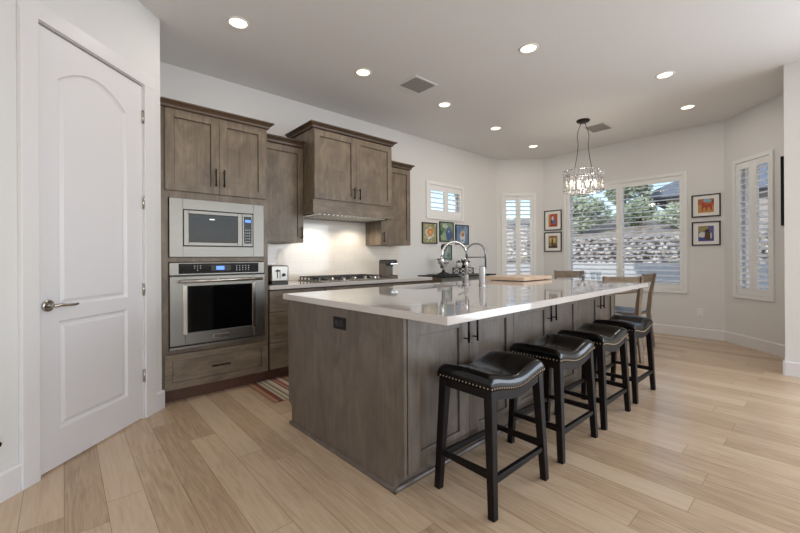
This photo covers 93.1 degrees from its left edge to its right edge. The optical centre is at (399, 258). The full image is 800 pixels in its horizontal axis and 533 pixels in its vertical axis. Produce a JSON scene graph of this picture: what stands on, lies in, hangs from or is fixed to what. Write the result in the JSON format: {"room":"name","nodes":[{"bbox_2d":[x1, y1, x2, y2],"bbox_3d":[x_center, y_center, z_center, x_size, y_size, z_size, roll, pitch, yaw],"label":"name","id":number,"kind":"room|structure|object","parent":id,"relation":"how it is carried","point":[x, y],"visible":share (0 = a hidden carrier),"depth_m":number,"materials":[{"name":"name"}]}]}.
{"room":"kitchen","nodes":[
{"label":"kitchen","id":0,"kind":"room"},
{"bbox_2d":[0,0,161,471],"bbox_3d":[-2.094,-0.346,0.454,0.140,3.045,5.057,0,0,3],"label":"wall","id":1,"kind":"structure","parent":0,"point":[127,28],"depth_m":1.91,"materials":[{"name":"white paint"}]},
{"bbox_2d":[0,463,21,502],"bbox_3d":[-2.039,1.106,-0.073,0.016,0.140,4.010,0,0,3],"label":"baseboard","id":2,"kind":"structure","parent":1,"relation":"attached to","point":[10,478],"depth_m":1.87,"materials":[{"name":"white wood"}]},
{"bbox_2d":[16,0,156,490],"bbox_3d":[-1.961,-0.097,2.410,0.154,2.545,0.977,0,0,3],"label":"trim","id":3,"kind":"structure","parent":1,"relation":"attached to","point":[29,13],"depth_m":1.99,"materials":[{"name":"white wood"}]},
{"bbox_2d":[38,24,144,474],"bbox_3d":[-1.905,-0.047,2.402,0.103,2.426,0.779,0,0,3],"label":"door","id":4,"kind":"structure","parent":1,"relation":"in","point":[91,115],"depth_m":2.33,"materials":[{"name":"white painted wood"},{"name":"polished nickel"}]},
{"bbox_2d":[156,390,164,411],"bbox_3d":[-1.862,1.105,2.941,0.016,0.140,0.094,0,0,3],"label":"baseboard","id":5,"kind":"structure","parent":1,"relation":"attached to","point":[160,396],"depth_m":2.94,"materials":[{"name":"white wood"}]},
{"bbox_2d":[160,62,496,275],"bbox_3d":[-0.298,-0.356,5.438,5.634,3.045,0.140,0,0,-42],"label":"wall","id":6,"kind":"structure","parent":0,"point":[432,161],"depth_m":5.81,"materials":[{"name":"white paint"}]},
{"bbox_2d":[267,133,304,243],"bbox_3d":[-1.373,-0.729,4.133,0.545,1.114,0.380,0,0,-42],"label":"upper cabinet","id":7,"kind":"object","parent":6,"relation":"attached to","point":[284,154],"visible":0.63,"depth_m":4.07,"materials":[{"name":"brown wood"}]},
{"bbox_2d":[268,219,398,279],"bbox_3d":[-0.856,-0.112,4.837,2.248,0.732,0.012,0,0,-42],"label":"backsplash","id":8,"kind":"structure","parent":6,"relation":"attached to","point":[327,247],"depth_m":4.81,"materials":[{"name":"tile"}]},
{"bbox_2d":[285,120,397,222],"bbox_3d":[-0.683,-0.962,4.585,1.198,0.976,0.624,0,0,-42],"label":"range hood","id":9,"kind":"object","parent":6,"relation":"attached to","point":[347,174],"visible":0.9,"depth_m":4.30,"materials":[{"name":"brown wood"}]},
{"bbox_2d":[366,161,414,245],"bbox_3d":[-0.133,-0.736,5.236,0.580,1.114,0.380,0,0,-42],"label":"upper cabinet","id":10,"kind":"object","parent":6,"relation":"attached to","point":[396,231],"visible":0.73,"depth_m":5.14,"materials":[{"name":"brown wood"}]},
{"bbox_2d":[422,222,437,243],"bbox_3d":[0.471,-0.402,6.013,0.340,0.336,0.021,0,0,-42],"label":"framed picture","id":11,"kind":"object","parent":6,"relation":"attached to","point":[429,230],"visible":1,"depth_m":6.00,"materials":[{"name":"black"}]},
{"bbox_2d":[426,180,463,221],"bbox_3d":[0.749,-0.934,6.281,0.925,0.600,0.072,0,0,-42],"label":"window shutter","id":12,"kind":"object","parent":6,"relation":"attached to","point":[445,214],"visible":1,"depth_m":6.26,"materials":[{"name":"white wood"}]},
{"bbox_2d":[439,221,453,241],"bbox_3d":[0.772,-0.440,6.281,0.347,0.330,0.021,0,0,-42],"label":"framed picture","id":13,"kind":"object","parent":6,"relation":"attached to","point":[446,229],"visible":0.86,"depth_m":6.28,"materials":[{"name":"black"}]},
{"bbox_2d":[442,245,451,259],"bbox_3d":[0.777,-0.097,6.284,0.238,0.252,0.021,0,0,-42],"label":"framed picture","id":14,"kind":"object","parent":6,"relation":"attached to","point":[448,253],"visible":0.61,"depth_m":6.31,"materials":[{"name":"black"}]},
{"bbox_2d":[444,246,450,258],"bbox_3d":[0.777,-0.097,6.284,0.206,0.220,0.002,0,0,-42],"label":"artwork","id":15,"kind":"object","parent":14,"relation":"attached to","point":[447,254],"depth_m":6.29,"materials":[{"name":"teal paper"}]},
{"bbox_2d":[454,194,457,211],"bbox_3d":[0.687,-0.934,6.350,0.805,0.470,0.050,0,0,-42],"label":"window","id":16,"kind":"structure","parent":6,"relation":"in","point":[455,198],"depth_m":6.59,"materials":[{"name":"white"}]},
{"bbox_2d":[455,224,468,244],"bbox_3d":[1.073,-0.409,6.549,0.348,0.340,0.021,0,0,-42],"label":"framed picture","id":17,"kind":"object","parent":6,"relation":"attached to","point":[461,231],"visible":0.95,"depth_m":6.55,"materials":[{"name":"black"}]},
{"bbox_2d":[0,333,799,532],"bbox_3d":[1.543,1.216,1.132,10.200,0.120,9.050,0,0,-42],"label":"floor","id":18,"kind":"structure","parent":0,"point":[715,447],"depth_m":2.05,"materials":[{"name":"brown wood"}]},
{"bbox_2d":[160,96,274,402],"bbox_3d":[-1.764,-0.047,3.546,0.918,2.444,0.733,0,0,-42],"label":"tall cabinet","id":19,"kind":"object","parent":18,"relation":"on","point":[208,154],"visible":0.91,"depth_m":3.25,"materials":[{"name":"brown wood"}]},
{"bbox_2d":[169,197,263,256],"bbox_3d":[-1.709,-0.252,3.455,0.766,0.478,0.476,0,0,-42],"label":"microwave","id":20,"kind":"object","parent":19,"relation":"in","point":[197,228],"visible":1,"depth_m":3.26,"materials":[{"name":"silver metal"}]},
{"bbox_2d":[168,262,265,350],"bbox_3d":[-1.717,0.386,3.466,0.776,0.704,0.646,0,0,-42],"label":"wall oven","id":21,"kind":"object","parent":19,"relation":"in","point":[210,303],"visible":1,"depth_m":3.24,"materials":[{"name":"silver metal"}]},
{"bbox_2d":[247,375,288,402],"bbox_3d":[-0.808,1.165,3.652,1.100,0.008,0.600,0,0,-42],"label":"rug","id":22,"kind":"object","parent":18,"relation":"on","point":[275,390],"visible":0.44,"depth_m":3.39,"materials":[{"name":"multicoloured fabric"}]},
{"bbox_2d":[265,287,323,379],"bbox_3d":[-1.223,0.735,4.016,0.594,0.873,0.698,0,0,-42],"label":"base cabinet","id":23,"kind":"object","parent":18,"relation":"on","point":[278,344],"visible":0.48,"depth_m":3.65,"materials":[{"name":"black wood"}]},
{"bbox_2d":[268,276,431,289],"bbox_3d":[-0.629,0.273,4.558,2.213,0.039,0.700,0,0,-42],"label":"countertop","id":24,"kind":"structure","parent":23,"relation":"on","point":[291,284],"depth_m":4.14,"materials":[{"name":"white stone"}]},
{"bbox_2d":[268,265,287,283],"bbox_3d":[-1.297,0.162,3.915,0.184,0.190,0.334,0,0,-42],"label":"toaster","id":25,"kind":"object","parent":24,"relation":"on","point":[277,274],"visible":0.84,"depth_m":3.80,"materials":[{"name":"silver metal"}]},
{"bbox_2d":[298,274,387,281],"bbox_3d":[-0.666,0.229,4.512,0.920,0.050,0.530,0,0,-42],"label":"cooktop","id":26,"kind":"object","parent":24,"relation":"in","point":[348,277],"visible":1,"depth_m":4.38,"materials":[{"name":"silver metal"}]},
{"bbox_2d":[379,260,397,277],"bbox_3d":[-0.156,0.133,5.000,0.119,0.235,0.300,0,0,-34],"label":"coffee maker","id":27,"kind":"object","parent":24,"relation":"on","point":[385,266],"visible":1,"depth_m":4.96,"materials":[{"name":"brown plastic"}]},
{"bbox_2d":[324,283,391,290],"bbox_3d":[-0.652,0.732,4.518,0.923,0.873,0.706,0,0,-42],"label":"base cabinet","id":28,"kind":"object","parent":18,"relation":"on","point":[326,288],"visible":0.07,"depth_m":4.24,"materials":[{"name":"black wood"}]},
{"bbox_2d":[391,280,429,285],"bbox_3d":[-0.058,0.729,5.046,0.663,0.873,0.706,0,0,-42],"label":"base cabinet","id":29,"kind":"object","parent":18,"relation":"on","point":[425,281],"visible":0.09,"depth_m":4.79,"materials":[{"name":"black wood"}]},
{"bbox_2d":[288,293,614,494],"bbox_3d":[0.714,0.724,3.284,3.016,0.874,1.232,0,0,-43],"label":"kitchen island","id":30,"kind":"object","parent":18,"relation":"on","point":[367,392],"visible":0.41,"depth_m":2.15,"materials":[{"name":"brown wood"}]},
{"bbox_2d":[333,316,345,330],"bbox_3d":[-0.358,0.382,2.236,0.008,0.072,0.124,0,0,-43],"label":"outlet","id":31,"kind":"object","parent":30,"relation":"attached to","point":[338,322],"visible":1,"depth_m":2.23,"materials":[{"name":"black plastic"}]},
{"bbox_2d":[283,279,647,325],"bbox_3d":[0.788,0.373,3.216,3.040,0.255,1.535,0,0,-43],"label":"island countertop","id":32,"kind":"structure","parent":30,"relation":"on","point":[441,303],"depth_m":2.45,"materials":[{"name":"white stone"}]},
{"bbox_2d":[440,241,469,284],"bbox_3d":[0.507,0.041,3.542,0.275,0.412,0.110,0,0,-3],"label":"faucet","id":33,"kind":"object","parent":32,"relation":"on","point":[466,277],"visible":0.8,"depth_m":3.50,"materials":[{"name":"silver metal"}]},
{"bbox_2d":[465,243,485,285],"bbox_3d":[0.686,0.052,3.415,0.189,0.387,0.068,0,0,-9],"label":"faucet","id":34,"kind":"object","parent":32,"relation":"on","point":[482,269],"visible":1,"depth_m":3.41,"materials":[{"name":"silver metal"}]},
{"bbox_2d":[486,274,551,280],"bbox_3d":[1.364,0.220,4.337,0.640,0.044,0.470,0,0,-43],"label":"cutting board","id":35,"kind":"object","parent":32,"relation":"on","point":[514,277],"visible":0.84,"depth_m":4.17,"materials":[{"name":"brown wood"}]},
{"bbox_2d":[418,273,495,282],"bbox_3d":[0.931,0.707,6.045,1.260,0.905,0.562,0,0,-42],"label":"buffet","id":36,"kind":"object","parent":18,"relation":"on","point":[450,278],"visible":0.1,"depth_m":5.69,"materials":[{"name":"black"}]},
{"bbox_2d":[427,274,457,275],"bbox_3d":[0.668,0.249,5.826,0.420,0.014,0.300,0,0,-42],"label":"tray","id":37,"kind":"object","parent":36,"relation":"on","point":[427,274],"visible":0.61,"depth_m":5.71,"materials":[{"name":"black"}]},
{"bbox_2d":[437,244,449,273],"bbox_3d":[0.666,0.008,5.812,0.214,0.466,0.214,0,0,-42],"label":"dish","id":38,"kind":"object","parent":37,"relation":"on","point":[446,261],"visible":0.74,"depth_m":5.77,"materials":[{"name":"silver"}]},
{"bbox_2d":[437,259,449,269],"bbox_3d":[0.666,0.089,5.812,0.200,0.165,0.200,0,0,-42],"label":"bowl","id":39,"kind":"object","parent":38,"relation":"on","point":[446,261],"depth_m":5.76,"materials":[{"name":"clear glass"}]},
{"bbox_2d":[452,267,473,273],"bbox_3d":[1.028,0.200,6.159,0.354,0.107,0.154,0,0,-42],"label":"stand","id":40,"kind":"object","parent":36,"relation":"on","point":[453,269],"visible":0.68,"depth_m":6.10,"materials":[{"name":"black metal"}]},
{"bbox_2d":[456,260,461,267],"bbox_3d":[0.945,0.088,6.086,0.104,0.124,0.104,0,0,-42],"label":"glass jar","id":41,"kind":"object","parent":40,"relation":"on","point":[458,263],"visible":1,"depth_m":6.05,"materials":[{"name":"white"}]},
{"bbox_2d":[434,350,548,522],"bbox_3d":[0.477,0.844,1.962,0.498,0.639,0.360,0,0,-42],"label":"bar stool","id":42,"kind":"object","parent":18,"relation":"on","point":[496,375],"visible":1,"depth_m":1.89,"materials":[{"name":"black leather"}]},
{"bbox_2d":[507,333,597,463],"bbox_3d":[0.980,0.841,2.428,0.498,0.639,0.360,0,0,-42],"label":"bar stool","id":43,"kind":"object","parent":18,"relation":"on","point":[559,352],"visible":0.98,"depth_m":2.36,"materials":[{"name":"black leather"}]},
{"bbox_2d":[554,270,584,279],"bbox_3d":[2.657,0.672,5.866,0.456,0.959,0.524,0,0,15],"label":"dining chair","id":44,"kind":"object","parent":18,"relation":"on","point":[561,274],"visible":0.15,"depth_m":6.07,"materials":[{"name":"brown wood"}]},
{"bbox_2d":[554,323,630,430],"bbox_3d":[1.445,0.839,2.842,0.498,0.639,0.360,0,0,-42],"label":"bar stool","id":45,"kind":"object","parent":18,"relation":"on","point":[609,338],"visible":0.76,"depth_m":2.76,"materials":[{"name":"black leather"}]},
{"bbox_2d":[602,276,643,362],"bbox_3d":[2.448,0.674,4.392,0.456,0.959,0.524,0,0,0],"label":"dining chair","id":46,"kind":"object","parent":18,"relation":"on","point":[639,342],"visible":0.34,"depth_m":4.16,"materials":[{"name":"brown wood"}]},
{"bbox_2d":[593,314,655,403],"bbox_3d":[1.939,0.836,3.295,0.498,0.639,0.360,0,0,-42],"label":"bar stool","id":47,"kind":"object","parent":18,"relation":"on","point":[636,326],"visible":0.64,"depth_m":3.23,"materials":[{"name":"black leather"}]},
{"bbox_2d":[615,289,637,293],"bbox_3d":[2.512,0.775,5.201,1.300,0.747,1.300,0,0,-42],"label":"dining table","id":48,"kind":"object","parent":18,"relation":"on","point":[634,290],"visible":0.06,"depth_m":4.62,"materials":[{"name":"brown wood"}]},
{"bbox_2d":[615,273,656,350],"bbox_3d":[3.010,0.670,5.000,0.456,0.959,0.524,0,0,-40],"label":"dining chair","id":49,"kind":"object","parent":18,"relation":"on","point":[651,278],"visible":0.44,"depth_m":4.95,"materials":[{"name":"brown wood"}]},
{"bbox_2d":[138,0,799,159],"bbox_3d":[1.525,-1.964,1.132,10.200,0.150,9.050,0,0,-42],"label":"ceiling","id":50,"kind":"structure","parent":0,"point":[599,61],"depth_m":3.58,"materials":[{"name":"white paint"}]},
{"bbox_2d":[226,16,249,29],"bbox_3d":[-1.286,-1.870,3.014,0.172,0.006,0.172,0,0,-42],"label":"recessed light","id":51,"kind":"object","parent":50,"relation":"in","point":[236,22],"visible":1,"depth_m":3.01,"materials":[{"name":"white plastic"}]},
{"bbox_2d":[355,68,371,76],"bbox_3d":[-0.371,-1.875,3.828,0.172,0.006,0.172,0,0,-42],"label":"recessed light","id":52,"kind":"object","parent":50,"relation":"in","point":[362,72],"visible":1,"depth_m":3.83,"materials":[{"name":"beige"}]},
{"bbox_2d":[396,75,437,94],"bbox_3d":[0.188,-1.877,4.111,0.340,0.008,0.300,0,0,-42],"label":"ceiling vent","id":53,"kind":"object","parent":50,"relation":"in","point":[416,84],"visible":1,"depth_m":4.11,"materials":[{"name":"white metal"}]},
{"bbox_2d":[400,77,434,92],"bbox_3d":[0.188,-1.878,4.110,0.296,0.005,0.255,0,0,-42],"label":"grille","id":54,"kind":"object","parent":53,"relation":"attached to","point":[413,84],"depth_m":4.11,"materials":[{"name":"grey metal"}]},
{"bbox_2d":[437,102,451,107],"bbox_3d":[0.545,-1.880,4.642,0.172,0.006,0.172,0,0,-42],"label":"recessed light","id":55,"kind":"object","parent":50,"relation":"in","point":[442,104],"visible":1,"depth_m":4.63,"materials":[{"name":"beige"}]},
{"bbox_2d":[490,126,501,130],"bbox_3d":[1.388,-1.885,5.500,0.172,0.006,0.172,0,0,-42],"label":"recessed light","id":56,"kind":"object","parent":50,"relation":"in","point":[494,128],"visible":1,"depth_m":5.50,"materials":[{"name":"beige"}]},
{"bbox_2d":[519,43,538,53],"bbox_3d":[1.156,-1.883,3.406,0.172,0.006,0.172,0,0,-42],"label":"recessed light","id":57,"kind":"object","parent":50,"relation":"in","point":[528,48],"visible":1,"depth_m":3.40,"materials":[{"name":"beige"}]},
{"bbox_2d":[562,118,604,193],"bbox_3d":[2.514,-1.403,5.200,0.496,0.983,0.482,0,0,-42],"label":"chandelier","id":58,"kind":"object","parent":50,"relation":"hanging from","point":[594,183],"visible":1,"depth_m":5.13,"materials":[{"name":"clear glass"}]},
{"bbox_2d":[582,122,613,132],"bbox_3d":[2.868,-1.892,5.491,0.380,0.008,0.300,0,0,-42],"label":"ceiling vent","id":59,"kind":"object","parent":50,"relation":"in","point":[602,126],"visible":1,"depth_m":5.48,"materials":[{"name":"white metal"}]},
{"bbox_2d":[655,71,674,78],"bbox_3d":[2.737,-1.892,3.916,0.172,0.006,0.172,0,0,-42],"label":"recessed light","id":60,"kind":"object","parent":50,"relation":"in","point":[667,74],"visible":1,"depth_m":3.92,"materials":[{"name":"beige"}]},
{"bbox_2d":[679,104,695,109],"bbox_3d":[3.611,-1.897,4.760,0.172,0.006,0.172,0,0,-42],"label":"recessed light","id":61,"kind":"object","parent":50,"relation":"in","point":[686,107],"visible":1,"depth_m":4.77,"materials":[{"name":"beige"}]},
{"bbox_2d":[496,159,543,274],"bbox_3d":[2.295,-0.370,7.302,0.877,3.045,0.140,0,0,3],"label":"wall","id":62,"kind":"structure","parent":0,"point":[513,176],"depth_m":7.23,"materials":[{"name":"white paint"}]},
{"bbox_2d":[501,193,535,274],"bbox_3d":[2.263,-0.355,7.236,0.650,1.765,0.073,0,0,3],"label":"window shutter","id":63,"kind":"object","parent":62,"relation":"attached to","point":[517,197],"visible":0.71,"depth_m":7.22,"materials":[{"name":"white wood"}]},
{"bbox_2d":[543,121,724,330],"bbox_3d":[3.659,-0.378,6.267,0.140,3.045,2.640,0,0,-42],"label":"wall","id":64,"kind":"structure","parent":0,"point":[698,151],"depth_m":5.62,"materials":[{"name":"white paint"}]},
{"bbox_2d":[544,209,561,230],"bbox_3d":[2.845,-0.709,7.056,0.021,0.373,0.332,0,0,-42],"label":"framed picture","id":65,"kind":"object","parent":64,"relation":"attached to","point":[552,218],"visible":1,"depth_m":7.05,"materials":[{"name":"black"}]},
{"bbox_2d":[548,214,556,226],"bbox_3d":[2.845,-0.709,7.056,0.003,0.237,0.170,0,0,-42],"label":"artwork","id":66,"kind":"object","parent":65,"relation":"attached to","point":[552,218],"depth_m":7.06,"materials":[{"name":"brown paper"}]},
{"bbox_2d":[544,232,561,251],"bbox_3d":[2.846,-0.309,7.058,0.021,0.364,0.332,0,0,-42],"label":"framed picture","id":67,"kind":"object","parent":64,"relation":"attached to","point":[552,240],"visible":1,"depth_m":7.05,"materials":[{"name":"black"}]},
{"bbox_2d":[548,236,556,247],"bbox_3d":[2.846,-0.309,7.058,0.003,0.228,0.170,0,0,-42],"label":"artwork","id":68,"kind":"object","parent":67,"relation":"attached to","point":[552,240],"depth_m":7.06,"materials":[{"name":"yellow"}]},
{"bbox_2d":[570,188,624,278],"bbox_3d":[3.677,-0.386,6.284,0.050,1.660,1.710,0,0,-42],"label":"window","id":69,"kind":"structure","parent":64,"relation":"in","point":[571,198],"depth_m":6.88,"materials":[{"name":"white wood"}]},
{"bbox_2d":[564,171,687,293],"bbox_3d":[3.603,-0.380,6.227,0.077,1.791,1.825,0,0,-42],"label":"window shutter","id":70,"kind":"object","parent":69,"relation":"attached to","point":[682,286],"visible":0.8,"depth_m":6.08,"materials":[{"name":"white wood"}]},
{"bbox_2d":[653,323,724,340],"bbox_3d":[3.608,1.075,6.215,0.016,0.140,2.640,0,0,-42],"label":"baseboard","id":71,"kind":"structure","parent":64,"relation":"attached to","point":[711,334],"depth_m":5.52,"materials":[{"name":"white"}]},
{"bbox_2d":[697,308,702,316],"bbox_3d":[4.303,0.776,5.438,0.008,0.116,0.072,0,0,-42],"label":"outlet","id":72,"kind":"object","parent":64,"relation":"attached to","point":[699,311],"visible":1,"depth_m":5.44,"materials":[{"name":"white plastic"}]},
{"bbox_2d":[691,193,720,217],"bbox_3d":[4.338,-0.749,5.378,0.021,0.320,0.327,0,0,-42],"label":"framed picture","id":73,"kind":"object","parent":64,"relation":"attached to","point":[706,205],"visible":1,"depth_m":5.37,"materials":[{"name":"black"}]},
{"bbox_2d":[698,198,713,212],"bbox_3d":[4.338,-0.749,5.378,0.003,0.195,0.179,0,0,-42],"label":"artwork","id":74,"kind":"object","parent":73,"relation":"attached to","point":[705,205],"depth_m":5.38,"materials":[{"name":"brown paper"}]},
{"bbox_2d":[692,221,720,245],"bbox_3d":[4.340,-0.354,5.378,0.021,0.340,0.323,0,0,-42],"label":"framed picture","id":75,"kind":"object","parent":64,"relation":"attached to","point":[707,232],"visible":1,"depth_m":5.37,"materials":[{"name":"black"}]},
{"bbox_2d":[698,225,713,240],"bbox_3d":[4.340,-0.354,5.378,0.003,0.215,0.175,0,0,-42],"label":"artwork","id":76,"kind":"object","parent":75,"relation":"attached to","point":[705,232],"depth_m":5.38,"materials":[{"name":"blue"}]},
{"bbox_2d":[724,93,784,344],"bbox_3d":[4.526,-0.383,4.765,0.140,3.045,0.931,0,0,3],"label":"wall","id":77,"kind":"structure","parent":0,"point":[758,129],"depth_m":4.73,"materials":[{"name":"white paint"}]},
{"bbox_2d":[743,168,748,287],"bbox_3d":[4.551,-0.390,4.772,0.050,1.680,0.485,0,0,3],"label":"window","id":78,"kind":"structure","parent":77,"relation":"in","point":[745,174],"depth_m":4.98,"materials":[{"name":"white"}]},
{"bbox_2d":[732,149,774,301],"bbox_3d":[4.459,-0.389,4.785,0.074,1.811,0.590,0,0,3],"label":"window shutter","id":79,"kind":"object","parent":77,"relation":"attached to","point":[754,273],"visible":1,"depth_m":4.75,"materials":[{"name":"white wood"}]},
{"bbox_2d":[724,331,784,357],"bbox_3d":[4.456,1.070,4.770,0.016,0.140,0.931,0,0,3],"label":"baseboard","id":80,"kind":"structure","parent":77,"relation":"attached to","point":[773,348],"depth_m":4.73,"materials":[{"name":"white"}]},
{"bbox_2d":[784,61,799,362],"bbox_3d":[5.415,-0.388,1.989,0.140,3.045,4.772,0,0,-42],"label":"wall","id":81,"kind":"structure","parent":0,"point":[791,70],"depth_m":3.69,"materials":[{"name":"white paint"}]},
{"bbox_2d":[783,360,799,376],"bbox_3d":[4.024,1.073,3.446,0.016,0.140,0.766,0,0,-42],"label":"baseboard","id":82,"kind":"structure","parent":81,"relation":"attached to","point":[791,368],"depth_m":3.68,"materials":[{"name":"white"}]},
{"bbox_3d":[4.204,-0.381,4.011,0.727,3.045,0.140,0,0,-42],"label":"wall","id":83,"kind":"structure","parent":0,"visible":0},
{"bbox_2d":[780,156,783,227],"bbox_3d":[4.173,-0.698,4.106,0.580,0.720,0.040,0,0,-42],"label":"television","id":84,"kind":"object","parent":83,"relation":"attached to","point":[781,157],"visible":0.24,"depth_m":3.92,"materials":[{"name":"black glass"}]},
{"label":"outside","id":85,"kind":"structure","parent":0,"visible":0},
{"bbox_3d":[4.571,1.450,17.441,90.000,0.380,100.000,0,0,-42],"label":"ground","id":86,"kind":"structure","parent":85,"visible":0},
{"bbox_2d":[507,263,767,289],"bbox_3d":[0.950,0.720,9.194,28.871,1.120,10.324,0,0,10],"label":"wall","id":87,"kind":"structure","parent":86,"relation":"on","point":[760,264],"depth_m":10.49,"materials":[{"name":"grey paint"}]},
{"bbox_2d":[507,231,767,262],"bbox_3d":[1.236,-0.202,9.519,28.739,0.967,10.274,0,0,10],"label":"wall","id":88,"kind":"structure","parent":87,"relation":"on","point":[765,232],"depth_m":11.13,"materials":[{"name":"stone"}]},
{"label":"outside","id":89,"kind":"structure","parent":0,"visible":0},
{"bbox_2d":[506,210,767,262],"bbox_3d":[1.335,-1.292,16.284,34.050,2.900,38.350,0,0,-42],"label":"hillside","id":90,"kind":"structure","parent":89,"point":[761,220],"depth_m":12.48,"materials":[{"name":"stone"}]},
{"bbox_2d":[572,191,596,199],"bbox_3d":[7.419,-3.083,16.549,2.877,3.424,2.607,0,0,-42],"label":"tree","id":91,"kind":"object","parent":90,"relation":"on","point":[596,191],"visible":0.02,"depth_m":15.76,"materials":[{"name":"green plant"}]},
{"bbox_2d":[572,195,615,233],"bbox_3d":[6.811,-1.546,13.946,1.764,1.569,1.893,0,0,-42],"label":"shrub","id":92,"kind":"object","parent":90,"relation":"on","point":[580,201],"visible":0.58,"depth_m":13.55,"materials":[{"name":"green plant"}]},
{"bbox_2d":[602,184,654,221],"bbox_3d":[8.738,-2.863,14.715,1.860,2.966,1.907,0,0,-42],"label":"tree","id":93,"kind":"object","parent":90,"relation":"on","point":[641,189],"visible":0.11,"depth_m":14.41,"materials":[{"name":"green plant"}]},
{"bbox_2d":[624,195,657,227],"bbox_3d":[8.403,-1.555,13.238,1.239,1.363,1.168,0,0,-42],"label":"shrub","id":94,"kind":"object","parent":90,"relation":"on","point":[648,198],"visible":0.7,"depth_m":13.11,"materials":[{"name":"green plant"}]},
{"bbox_2d":[652,201,679,230],"bbox_3d":[8.570,-1.284,11.877,0.997,1.023,1.235,0,0,-42],"label":"shrub","id":95,"kind":"object","parent":90,"relation":"on","point":[678,205],"visible":0.49,"depth_m":11.73,"materials":[{"name":"green plant"}]},
{"bbox_2d":[647,163,767,209],"bbox_3d":[14.786,-2.318,14.265,8.500,3.600,6.300,0,0,44],"label":"house","id":96,"kind":"structure","parent":90,"relation":"on","point":[764,169],"depth_m":14.23,"materials":[{"name":"grey paint"}]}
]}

